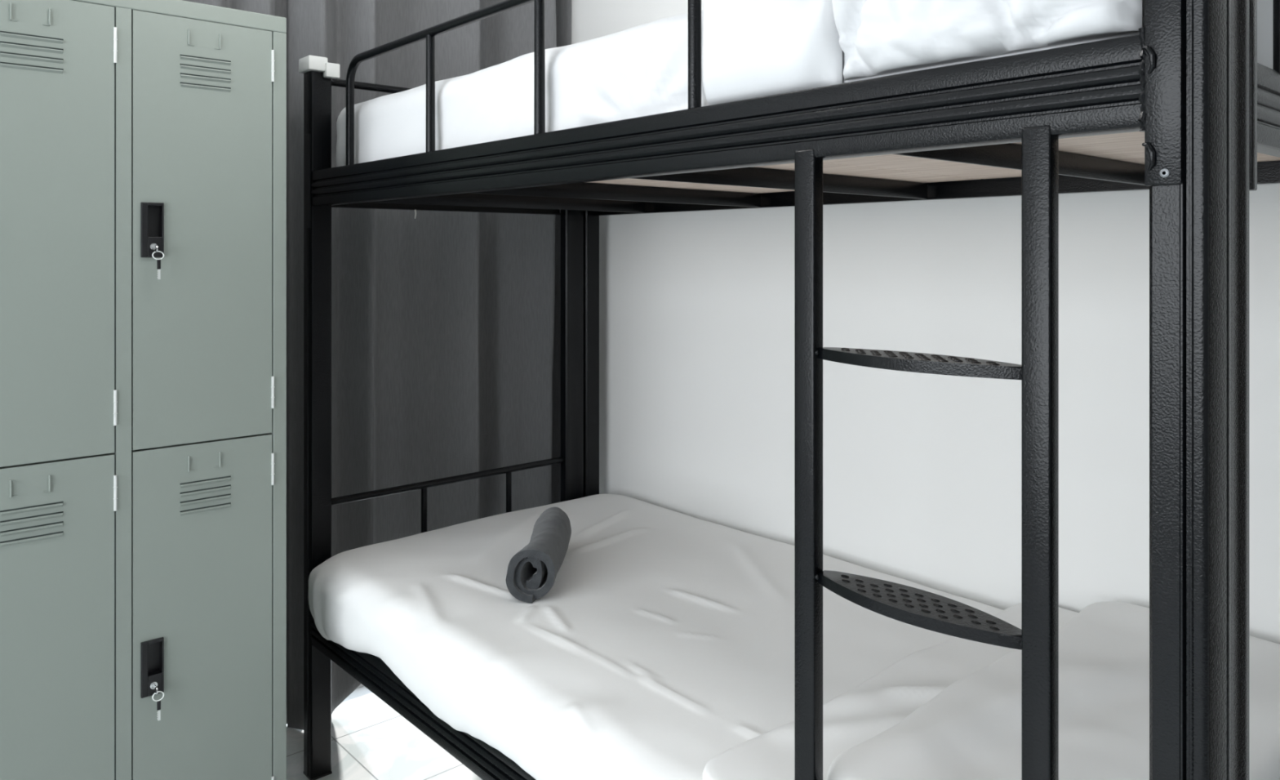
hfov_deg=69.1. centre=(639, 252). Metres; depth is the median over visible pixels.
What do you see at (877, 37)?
pillow
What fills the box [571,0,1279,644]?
wall
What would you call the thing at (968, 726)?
pillow
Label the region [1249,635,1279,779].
pillow
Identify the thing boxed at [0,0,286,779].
tall cabinet
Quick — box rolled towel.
[505,506,571,603]
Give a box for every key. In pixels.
[151,244,164,279]
[151,684,164,720]
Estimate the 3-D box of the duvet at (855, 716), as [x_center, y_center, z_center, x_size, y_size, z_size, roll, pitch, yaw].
[0.624,0.719,1.407,0.990,0.038,0.577,0,0,-41]
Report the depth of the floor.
2.49 m
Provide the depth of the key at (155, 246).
1.82 m
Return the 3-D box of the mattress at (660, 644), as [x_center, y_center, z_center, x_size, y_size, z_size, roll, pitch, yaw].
[0.168,0.829,1.907,1.023,0.195,1.946,0,0,-41]
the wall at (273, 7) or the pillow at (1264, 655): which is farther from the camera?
the wall at (273, 7)
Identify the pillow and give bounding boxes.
[826,648,1021,779]
[831,0,1142,80]
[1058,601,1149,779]
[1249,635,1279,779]
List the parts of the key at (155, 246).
key blade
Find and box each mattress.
[308,493,1003,779]
[335,0,1272,166]
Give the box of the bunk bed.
[298,0,1279,779]
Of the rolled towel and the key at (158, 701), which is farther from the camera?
the rolled towel
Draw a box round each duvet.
[702,0,842,105]
[702,602,1079,779]
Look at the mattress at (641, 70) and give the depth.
1.62 m
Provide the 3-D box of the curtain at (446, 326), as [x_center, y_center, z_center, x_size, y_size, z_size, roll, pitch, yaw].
[-0.605,0.108,2.873,0.936,2.436,0.151,0,0,-41]
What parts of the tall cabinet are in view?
door, door, handle, handle, door, door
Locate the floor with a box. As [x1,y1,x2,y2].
[286,685,482,779]
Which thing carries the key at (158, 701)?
attached to the tall cabinet
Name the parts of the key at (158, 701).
key blade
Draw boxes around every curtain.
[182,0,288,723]
[287,0,571,729]
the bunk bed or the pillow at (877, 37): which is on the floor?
the bunk bed
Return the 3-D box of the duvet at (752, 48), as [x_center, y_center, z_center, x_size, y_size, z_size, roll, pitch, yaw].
[0.489,-0.318,1.528,0.903,0.216,0.232,0,0,-41]

